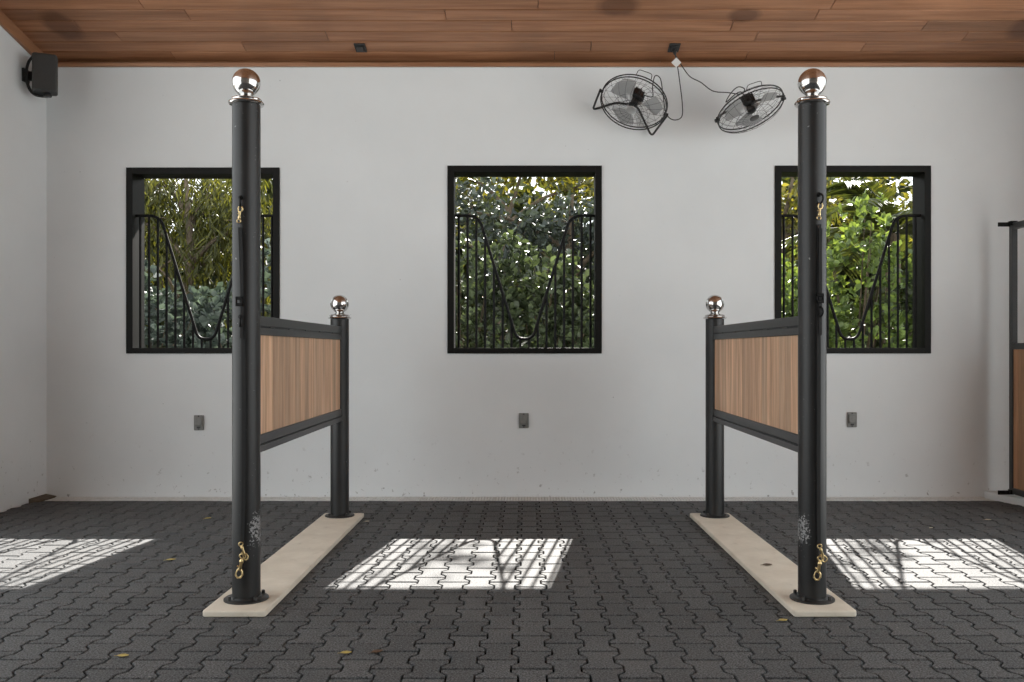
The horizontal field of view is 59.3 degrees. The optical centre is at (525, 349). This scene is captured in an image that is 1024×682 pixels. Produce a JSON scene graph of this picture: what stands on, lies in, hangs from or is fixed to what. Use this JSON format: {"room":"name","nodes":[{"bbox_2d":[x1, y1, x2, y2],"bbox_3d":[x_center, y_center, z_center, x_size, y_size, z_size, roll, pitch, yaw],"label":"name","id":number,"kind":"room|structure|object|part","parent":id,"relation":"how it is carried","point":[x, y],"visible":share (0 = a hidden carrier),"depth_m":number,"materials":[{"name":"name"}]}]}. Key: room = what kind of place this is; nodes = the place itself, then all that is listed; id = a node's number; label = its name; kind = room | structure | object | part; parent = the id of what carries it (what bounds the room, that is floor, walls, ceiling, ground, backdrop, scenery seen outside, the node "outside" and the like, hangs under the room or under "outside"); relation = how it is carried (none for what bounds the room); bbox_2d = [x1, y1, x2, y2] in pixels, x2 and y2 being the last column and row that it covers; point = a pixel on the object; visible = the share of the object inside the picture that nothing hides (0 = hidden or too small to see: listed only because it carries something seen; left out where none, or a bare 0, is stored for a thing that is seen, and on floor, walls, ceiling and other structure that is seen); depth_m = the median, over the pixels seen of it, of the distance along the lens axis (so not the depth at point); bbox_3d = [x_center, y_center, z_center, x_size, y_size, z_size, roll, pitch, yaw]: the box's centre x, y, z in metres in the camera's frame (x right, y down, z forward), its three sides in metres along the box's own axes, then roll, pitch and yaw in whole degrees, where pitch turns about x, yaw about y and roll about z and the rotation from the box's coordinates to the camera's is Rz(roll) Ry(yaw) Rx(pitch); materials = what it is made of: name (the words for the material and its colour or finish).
{"room":"farm building","nodes":[
{"label":"farm building","id":0,"kind":"room"},
{"bbox_2d":[0,26,45,511],"bbox_3d":[-4.070,-0.721,6.800,0.180,4.082,1.800,0,0,0],"label":"wall","id":1,"kind":"structure","parent":0,"point":[22,113],"depth_m":7.10,"materials":[{"name":"white paint"}]},
{"bbox_2d":[0,9,42,55],"bbox_3d":[-3.966,-2.531,6.685,0.028,0.428,1.570,0,0,0],"label":"trim","id":2,"kind":"structure","parent":1,"relation":"attached to","point":[6,23],"depth_m":7.00,"materials":[{"name":"brown wood"}]},
{"bbox_2d":[22,52,57,97],"bbox_3d":[-3.836,-2.169,7.095,0.289,0.351,0.199,0,0,0],"label":"wall speaker","id":3,"kind":"object","parent":1,"relation":"attached to","point":[43,75],"visible":1,"depth_m":7.04,"materials":[{"name":"plastic"}]},
{"bbox_3d":[-3.947,-2.176,7.143,0.065,0.105,0.085,0,0,0],"label":"wall plate","id":4,"kind":"part","parent":3,"relation":"part of","materials":[{"name":"plastic"}]},
{"bbox_2d":[33,53,55,90],"bbox_3d":[-3.766,-2.173,7.036,0.160,0.276,0.024,0,0,-24],"label":"speaker grille","id":5,"kind":"object","parent":3,"relation":"attached to","point":[44,65],"depth_m":7.03,"materials":[{"name":"fabric"}]},
{"bbox_2d":[0,501,1023,681],"bbox_3d":[0.170,1.279,2.220,8.500,0.122,10.599,0,0,0],"label":"floor","id":6,"kind":"structure","parent":0,"point":[448,591],"depth_m":4.53,"materials":[{"name":"rubber"}]},
{"bbox_2d":[29,494,55,502],"bbox_3d":[-3.935,1.215,7.330,0.090,0.049,0.260,0,0,0],"label":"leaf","id":7,"kind":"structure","parent":6,"relation":"on","point":[41,498],"depth_m":7.30,"materials":[{"name":"brown plant"}]},
{"bbox_2d":[203,513,363,616],"bbox_3d":[-1.329,1.204,5.335,0.291,0.030,2.470,0,0,0],"label":"stone slab","id":8,"kind":"object","parent":6,"relation":"on","point":[281,572],"visible":0.95,"depth_m":5.01,"materials":[{"name":"stone"}]},
{"bbox_2d":[223,68,353,604],"bbox_3d":[-1.336,-0.077,5.378,0.208,2.532,2.363,0,0,0],"label":"partition","id":9,"kind":"object","parent":8,"relation":"on","point":[297,372],"depth_m":4.29,"materials":[{"name":"black paint"}]},
{"bbox_2d":[235,206,248,578],"bbox_3d":[-1.330,0.196,4.214,0.067,1.747,0.026,0,0,0],"label":"tie","id":10,"kind":"object","parent":9,"relation":"hanging from","point":[241,304],"visible":1,"depth_m":4.22,"materials":[{"name":"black metal"}]},
{"bbox_3d":[-1.336,0.011,4.300,0.131,2.356,0.131,0,0,0],"label":"post","id":11,"kind":"part","parent":9,"relation":"part of","materials":[{"name":"black metal"}]},
{"bbox_3d":[-1.336,0.173,5.378,0.029,0.503,2.030,0,0,0],"label":"wood panel","id":12,"kind":"part","parent":9,"relation":"part of","materials":[{"name":"brown wood"}]},
{"bbox_3d":[-1.336,-0.121,5.378,0.052,0.094,2.037,0,0,0],"label":"rail","id":13,"kind":"part","parent":9,"relation":"part of","materials":[{"name":"black metal"}]},
{"bbox_3d":[-1.336,0.462,5.378,0.060,0.086,2.037,0,0,0],"label":"rail","id":14,"kind":"part","parent":9,"relation":"part of","materials":[{"name":"black metal"}]},
{"bbox_3d":[-1.336,0.484,6.455,0.131,1.409,0.131,0,0,0],"label":"post","id":15,"kind":"part","parent":9,"relation":"part of","materials":[{"name":"black metal"}]},
{"bbox_2d":[371,649,382,652],"bbox_3d":[-0.606,1.214,3.623,0.063,0.004,0.033,0,0,-34],"label":"fallen leaf","id":16,"kind":"object","parent":6,"relation":"on","point":[376,650],"visible":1,"depth_m":3.63,"materials":[{"name":"brown plant"}]},
{"bbox_2d":[45,497,994,500],"bbox_3d":[-0.050,1.228,7.365,7.680,0.024,0.180,0,0,0],"label":"baseboard","id":17,"kind":"structure","parent":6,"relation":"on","point":[55,498],"depth_m":7.36,"materials":[{"name":"metal"}]},
{"bbox_2d":[690,513,855,616],"bbox_3d":[1.352,1.204,5.335,0.290,0.030,2.470,0,0,-1],"label":"stone slab","id":18,"kind":"object","parent":6,"relation":"on","point":[780,578],"visible":0.86,"depth_m":5.01,"materials":[{"name":"stone"}]},
{"bbox_2d":[700,68,834,604],"bbox_3d":[1.361,-0.077,5.378,0.208,2.532,2.363,0,0,0],"label":"partition","id":19,"kind":"object","parent":18,"relation":"on","point":[761,376],"depth_m":4.29,"materials":[{"name":"black paint"}]},
{"bbox_3d":[1.354,0.484,6.455,0.131,1.409,0.131,0,0,0],"label":"post","id":20,"kind":"part","parent":19,"relation":"part of","materials":[{"name":"black metal"}]},
{"bbox_3d":[1.361,0.462,5.378,0.060,0.086,2.037,0,0,0],"label":"rail","id":21,"kind":"part","parent":19,"relation":"part of","materials":[{"name":"black metal"}]},
{"bbox_3d":[1.361,-0.121,5.378,0.052,0.094,2.037,0,0,0],"label":"rail","id":22,"kind":"part","parent":19,"relation":"part of","materials":[{"name":"black metal"}]},
{"bbox_3d":[1.361,0.173,5.378,0.029,0.503,2.030,0,0,0],"label":"wood panel","id":23,"kind":"part","parent":19,"relation":"part of","materials":[{"name":"brown wood"}]},
{"bbox_3d":[1.367,0.011,4.300,0.131,2.356,0.131,0,0,0],"label":"post","id":24,"kind":"part","parent":19,"relation":"part of","materials":[{"name":"black metal"}]},
{"bbox_2d":[813,203,827,580],"bbox_3d":[1.377,0.194,4.215,0.067,1.772,0.026,0,0,0],"label":"tie","id":25,"kind":"object","parent":19,"relation":"hanging from","point":[819,295],"visible":1,"depth_m":4.22,"materials":[{"name":"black metal"}]},
{"bbox_2d":[0,0,1023,61],"bbox_3d":[0.170,-3.434,3.015,9.260,2.694,12.030,0,0,0],"label":"ceiling","id":26,"kind":"structure","parent":0,"point":[70,30],"depth_m":7.02,"materials":[{"name":"brown wood"}]},
{"bbox_2d":[354,43,366,51],"bbox_3d":[-1.340,-2.443,7.284,0.090,0.042,0.122,0,0,0],"label":"ceiling plate","id":27,"kind":"object","parent":26,"relation":"attached to","point":[359,47],"visible":1,"depth_m":7.25,"materials":[{"name":"plastic"}]},
{"bbox_2d":[356,46,364,51],"bbox_3d":[-1.340,-2.435,7.282,0.060,0.026,0.079,0,0,0],"label":"socket","id":28,"kind":"object","parent":27,"relation":"attached to","point":[358,48],"depth_m":7.28,"materials":[{"name":"plastic"}]},
{"bbox_2d":[667,43,680,51],"bbox_3d":[1.198,-2.443,7.284,0.090,0.042,0.122,0,0,0],"label":"outlet","id":29,"kind":"object","parent":26,"relation":"attached to","point":[676,46],"visible":1,"depth_m":7.25,"materials":[{"name":"plastic"}]},
{"bbox_2d":[670,46,677,51],"bbox_3d":[1.198,-2.435,7.282,0.060,0.026,0.079,0,0,0],"label":"socket","id":30,"kind":"object","parent":29,"relation":"attached to","point":[671,47],"depth_m":7.26,"materials":[{"name":"plastic"}]},
{"bbox_2d":[46,67,1023,496],"bbox_3d":[0.170,-0.517,7.585,8.600,3.675,0.230,0,0,0],"label":"wall","id":31,"kind":"structure","parent":0,"point":[363,155],"depth_m":7.47,"materials":[{"name":"white paint"}]},
{"bbox_2d":[194,415,203,429],"bbox_3d":[-2.712,0.603,7.455,0.082,0.125,0.030,0,0,0],"label":"wall outlet","id":32,"kind":"object","parent":31,"relation":"attached to","point":[198,419],"visible":1,"depth_m":7.46,"materials":[{"name":"grey plastic"}]},
{"bbox_3d":[-2.712,0.594,7.449,0.060,0.074,0.017,0,0,0],"label":"lid","id":33,"kind":"part","parent":32,"relation":"part of","materials":[{"name":"grey plastic"}]},
{"bbox_2d":[126,167,279,352],"bbox_3d":[-2.680,-0.742,7.595,1.270,1.542,0.274,0,0,0],"label":"window","id":34,"kind":"structure","parent":31,"relation":"in","point":[135,176],"depth_m":7.46,"materials":[{"name":"black metal"}]},
{"bbox_2d":[135,214,272,347],"bbox_3d":[-2.680,-0.570,7.540,1.190,1.134,0.025,0,0,0],"label":"guard","id":35,"kind":"object","parent":34,"relation":"attached to","point":[167,242],"visible":0.7,"depth_m":7.53,"materials":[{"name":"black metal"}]},
{"bbox_2d":[519,413,528,427],"bbox_3d":[-0.018,0.585,7.455,0.082,0.125,0.030,0,0,0],"label":"wall outlet","id":36,"kind":"object","parent":31,"relation":"attached to","point":[523,417],"visible":1,"depth_m":7.46,"materials":[{"name":"grey plastic"}]},
{"bbox_3d":[-0.018,0.576,7.449,0.060,0.074,0.017,0,0,0],"label":"lid","id":37,"kind":"part","parent":36,"relation":"part of","materials":[{"name":"grey plastic"}]},
{"bbox_2d":[447,166,601,352],"bbox_3d":[-0.011,-0.750,7.595,1.280,1.558,0.274,0,0,0],"label":"window","id":38,"kind":"structure","parent":31,"relation":"in","point":[452,171],"depth_m":7.46,"materials":[{"name":"black metal"}]},
{"bbox_2d":[454,214,594,347],"bbox_3d":[-0.011,-0.570,7.540,1.190,1.134,0.025,0,0,0],"label":"guard","id":39,"kind":"object","parent":38,"relation":"attached to","point":[562,244],"visible":0.86,"depth_m":7.53,"materials":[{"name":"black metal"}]},
{"bbox_2d":[58,62,1023,66],"bbox_3d":[0.184,-2.362,7.455,8.272,0.032,0.030,0,0,0],"label":"trim","id":40,"kind":"structure","parent":31,"relation":"attached to","point":[60,64],"depth_m":7.44,"materials":[{"name":"brown wood"}]},
{"bbox_2d":[592,49,682,135],"bbox_3d":[0.913,-2.106,7.168,0.732,0.681,0.581,0,0,0],"label":"fan","id":41,"kind":"object","parent":31,"relation":"attached to","point":[625,88],"visible":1,"depth_m":7.12,"materials":[{"name":"black metal"}]},
{"bbox_3d":[0.804,-1.899,7.258,0.188,0.141,0.140,0,0,38],"label":"blade","id":42,"kind":"part","parent":41,"relation":"part of","materials":[{"name":"metal"}]},
{"bbox_3d":[0.761,-2.031,7.041,0.190,0.150,0.160,0,0,0],"label":"blade","id":43,"kind":"part","parent":41,"relation":"part of","materials":[{"name":"metal"}]},
{"bbox_3d":[0.877,-2.004,7.165,0.146,0.170,0.155,0,0,0],"label":"motor","id":44,"kind":"part","parent":41,"relation":"part of","materials":[{"name":"black metal"}]},
{"bbox_3d":[0.998,-1.924,7.111,0.190,0.095,0.172,0,0,44],"label":"blade","id":45,"kind":"part","parent":41,"relation":"part of","materials":[{"name":"metal"}]},
{"bbox_3d":[1.069,-2.150,7.307,0.414,0.574,0.135,0,0,-16],"label":"power cord","id":46,"kind":"part","parent":41,"relation":"part of","materials":[{"name":"plastic"}]},
{"bbox_2d":[674,50,785,133],"bbox_3d":[1.678,-2.092,7.219,0.608,0.702,0.825,0,0,-43],"label":"fan","id":47,"kind":"object","parent":31,"relation":"attached to","point":[747,104],"visible":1,"depth_m":7.06,"materials":[{"name":"black metal"}]},
{"bbox_3d":[1.486,-2.215,7.284,0.561,0.438,0.212,0,0,13],"label":"power cord","id":48,"kind":"part","parent":47,"relation":"part of","materials":[{"name":"plastic"}]},
{"bbox_3d":[1.627,-1.868,7.032,0.157,0.128,0.186,0,0,36],"label":"blade","id":49,"kind":"part","parent":47,"relation":"part of","materials":[{"name":"metal"}]},
{"bbox_3d":[1.744,-1.940,7.107,0.147,0.168,0.144,0,0,0],"label":"motor","id":50,"kind":"part","parent":47,"relation":"part of","materials":[{"name":"black metal"}]},
{"bbox_3d":[1.785,-1.859,7.229,0.186,0.090,0.181,0,0,-44],"label":"blade","id":51,"kind":"part","parent":47,"relation":"part of","materials":[{"name":"metal"}]},
{"bbox_3d":[1.874,-1.944,6.988,0.177,0.122,0.190,0,0,0],"label":"blade","id":52,"kind":"part","parent":47,"relation":"part of","materials":[{"name":"metal"}]},
{"bbox_2d":[847,412,856,426],"bbox_3d":[2.703,0.578,7.455,0.082,0.125,0.030,0,0,0],"label":"wall outlet","id":53,"kind":"object","parent":31,"relation":"attached to","point":[851,416],"visible":1,"depth_m":7.46,"materials":[{"name":"grey plastic"}]},
{"bbox_3d":[2.703,0.569,7.449,0.060,0.074,0.017,0,0,0],"label":"lid","id":54,"kind":"part","parent":53,"relation":"part of","materials":[{"name":"grey plastic"}]},
{"bbox_2d":[775,166,930,352],"bbox_3d":[2.711,-0.750,7.595,1.294,1.558,0.274,0,0,0],"label":"window","id":55,"kind":"structure","parent":31,"relation":"in","point":[921,175],"depth_m":7.46,"materials":[{"name":"black metal"}]},
{"bbox_2d":[782,214,920,347],"bbox_3d":[2.711,-0.570,7.540,1.190,1.134,0.025,0,0,0],"label":"guard","id":56,"kind":"object","parent":55,"relation":"attached to","point":[887,244],"visible":0.68,"depth_m":7.53,"materials":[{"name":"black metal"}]},
{"bbox_2d":[984,491,1023,506],"bbox_3d":[4.060,1.202,6.335,0.520,0.075,2.270,0,0,0],"label":"concrete curb","id":57,"kind":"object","parent":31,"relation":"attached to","point":[991,495],"depth_m":7.21,"materials":[{"name":"white paint"}]},
{"bbox_2d":[998,220,1023,496],"bbox_3d":[3.837,0.064,6.800,0.140,2.182,0.800,0,0,0],"label":"gate","id":58,"kind":"object","parent":57,"relation":"on","point":[1016,350],"visible":1,"depth_m":7.15,"materials":[{"name":"black metal"}]},
{"bbox_3d":[3.885,0.068,6.800,0.044,2.155,0.800,0,0,0],"label":"frame","id":59,"kind":"part","parent":58,"relation":"part of","materials":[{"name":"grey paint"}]},
{"bbox_3d":[3.885,0.545,6.800,0.028,1.100,0.698,0,0,0],"label":"wood panel","id":60,"kind":"part","parent":58,"relation":"part of","materials":[{"name":"brown wood"}]},
{"label":"outside","id":61,"kind":"structure","parent":0,"visible":0},
{"bbox_3d":[0.000,1.380,33.850,80.000,0.280,52.300,0,0,0],"label":"garden","id":62,"kind":"object","parent":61,"visible":0},
{"bbox_2d":[145,179,226,347],"bbox_3d":[-8.806,-1.521,20.182,4.797,6.462,3.320,0,0,-9],"label":"tree","id":63,"kind":"object","parent":62,"relation":"on","point":[161,251],"visible":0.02,"depth_m":19.46,"materials":[{"name":"green plant"}]},
{"bbox_2d":[145,259,231,347],"bbox_3d":[-4.102,0.098,9.871,2.205,2.302,1.755,0,0,0],"label":"shrub","id":64,"kind":"object","parent":62,"relation":"on","point":[153,290],"visible":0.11,"depth_m":9.74,"materials":[{"name":"green plant"}]},
{"bbox_2d":[145,179,272,345],"bbox_3d":[-4.667,-0.969,12.396,4.050,4.387,2.445,0,0,5],"label":"tree","id":65,"kind":"object","parent":62,"relation":"on","point":[218,223],"visible":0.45,"depth_m":12.20,"materials":[{"name":"green plant"}]},
{"bbox_2d":[168,238,270,347],"bbox_3d":[-3.027,0.004,10.090,2.156,2.499,1.794,0,0,0],"label":"shrub","id":66,"kind":"object","parent":62,"relation":"on","point":[218,294],"visible":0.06,"depth_m":9.77,"materials":[{"name":"green plant"}]},
{"bbox_2d":[173,179,272,347],"bbox_3d":[-6.713,-1.745,21.075,5.143,6.242,3.210,0,0,19],"label":"tree","id":67,"kind":"object","parent":62,"relation":"on","point":[270,183],"visible":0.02,"depth_m":20.34,"materials":[{"name":"green plant"}]},
{"bbox_2d":[223,201,461,343],"bbox_3d":[-4.248,-1.450,19.901,4.539,6.126,4.540,0,0,-38],"label":"tree","id":68,"kind":"object","parent":62,"relation":"on","point":[267,206],"visible":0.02,"depth_m":19.29,"materials":[{"name":"green plant"}]},
{"bbox_2d":[455,180,537,347],"bbox_3d":[-2.123,-1.680,21.218,3.977,6.335,3.967,0,0,-39],"label":"tree","id":69,"kind":"object","parent":62,"relation":"on","point":[499,185],"visible":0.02,"depth_m":20.65,"materials":[{"name":"green plant"}]},
{"bbox_2d":[455,232,551,347],"bbox_3d":[-0.730,-0.012,9.846,1.858,2.525,1.816,0,0,-41],"label":"shrub","id":70,"kind":"object","parent":62,"relation":"on","point":[489,286],"visible":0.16,"depth_m":9.66,"materials":[{"name":"green plant"}]},
{"bbox_2d":[455,177,593,338],"bbox_3d":[0.410,-0.804,12.674,3.680,4.057,2.170,0,0,0],"label":"tree","id":71,"kind":"object","parent":62,"relation":"on","point":[531,230],"visible":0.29,"depth_m":12.57,"materials":[{"name":"green plant"}]},
{"bbox_2d":[455,177,593,323],"bbox_3d":[-0.372,-3.002,16.044,4.351,8.457,1.945,0,0,0],"label":"tree","id":72,"kind":"object","parent":62,"relation":"on","point":[573,186],"visible":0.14,"depth_m":16.00,"materials":[{"name":"green plant"}]},
{"bbox_3d":[-0.361,-4.274,16.054,4.309,5.914,1.897,0,0,0],"label":"crown","id":73,"kind":"part","parent":72,"relation":"part of","materials":[{"name":"green plant"}]},
{"bbox_2d":[455,177,593,347],"bbox_3d":[0.506,-1.710,19.900,5.096,6.431,3.392,0,0,-13],"label":"tree","id":74,"kind":"object","parent":62,"relation":"on","point":[517,208],"visible":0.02,"depth_m":19.39,"materials":[{"name":"green plant"}]},
{"bbox_2d":[461,227,593,347],"bbox_3d":[0.151,-0.065,10.103,1.869,2.632,1.527,0,0,-4],"label":"shrub","id":75,"kind":"object","parent":62,"relation":"on","point":[517,262],"visible":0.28,"depth_m":9.81,"materials":[{"name":"green plant"}]},
{"bbox_2d":[532,253,593,347],"bbox_3d":[0.976,0.017,9.949,2.076,2.461,1.663,0,0,0],"label":"shrub","id":76,"kind":"object","parent":62,"relation":"on","point":[568,329],"visible":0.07,"depth_m":9.58,"materials":[{"name":"green plant"}]},
{"bbox_2d":[782,253,867,347],"bbox_3d":[2.793,0.099,9.909,1.801,2.304,1.431,0,0,-4],"label":"shrub","id":77,"kind":"object","parent":62,"relation":"on","point":[835,289],"visible":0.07,"depth_m":9.64,"materials":[{"name":"green plant"}]},
{"bbox_2d":[782,177,880,347],"bbox_3d":[5.761,-1.389,19.873,4.411,5.787,3.690,0,0,6],"label":"tree","id":78,"kind":"object","parent":62,"relation":"on","point":[788,181],"visible":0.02,"depth_m":19.44,"materials":[{"name":"green plant"}]},
{"bbox_2d":[782,190,911,347],"bbox_3d":[3.646,-0.269,10.025,2.009,3.028,1.682,0,0,0],"label":"shrub","id":79,"kind":"object","parent":62,"relation":"on","point":[834,257],"visible":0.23,"depth_m":9.76,"materials":[{"name":"green plant"}]},
{"bbox_2d":[782,180,911,342],"bbox_3d":[4.586,-0.449,11.768,3.710,3.386,3.933,0,0,0],"label":"tree","id":80,"kind":"object","parent":62,"relation":"on","point":[849,189],"visible":0.34,"depth_m":11.60,"materials":[{"name":"green plant"}]},
{"bbox_2d":[782,177,911,276],"bbox_3d":[5.156,-2.522,14.611,4.248,7.493,1.772,0,0,0],"label":"tree","id":81,"kind":"object","parent":62,"relation":"on","point":[791,190],"visible":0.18,"depth_m":14.48,"materials":[{"name":"green plant"}]},
{"bbox_2d":[831,177,911,347],"bbox_3d":[7.342,-1.728,20.838,4.062,6.056,3.630,0,0,-27],"label":"tree","id":82,"kind":"object","parent":62,"relation":"on","point":[851,284],"visible":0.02,"depth_m":20.12,"materials":[{"name":"green plant"}]},
{"bbox_2d":[859,261,911,347],"bbox_3d":[4.591,0.104,9.872,1.880,2.287,1.476,0,0,0],"label":"shrub","id":83,"kind":"object","parent":62,"relation":"on","point":[902,304],"visible":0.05,"depth_m":9.87,"materials":[{"name":"green plant"}]},
{"bbox_2d":[899,187,911,245],"bbox_3d":[10.440,-1.431,19.941,4.992,6.269,3.620,0,0,32],"label":"tree","id":84,"kind":"object","parent":62,"relation":"on","point":[906,188],"visible":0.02,"depth_m":19.91,"materials":[{"name":"green plant"}]}
]}

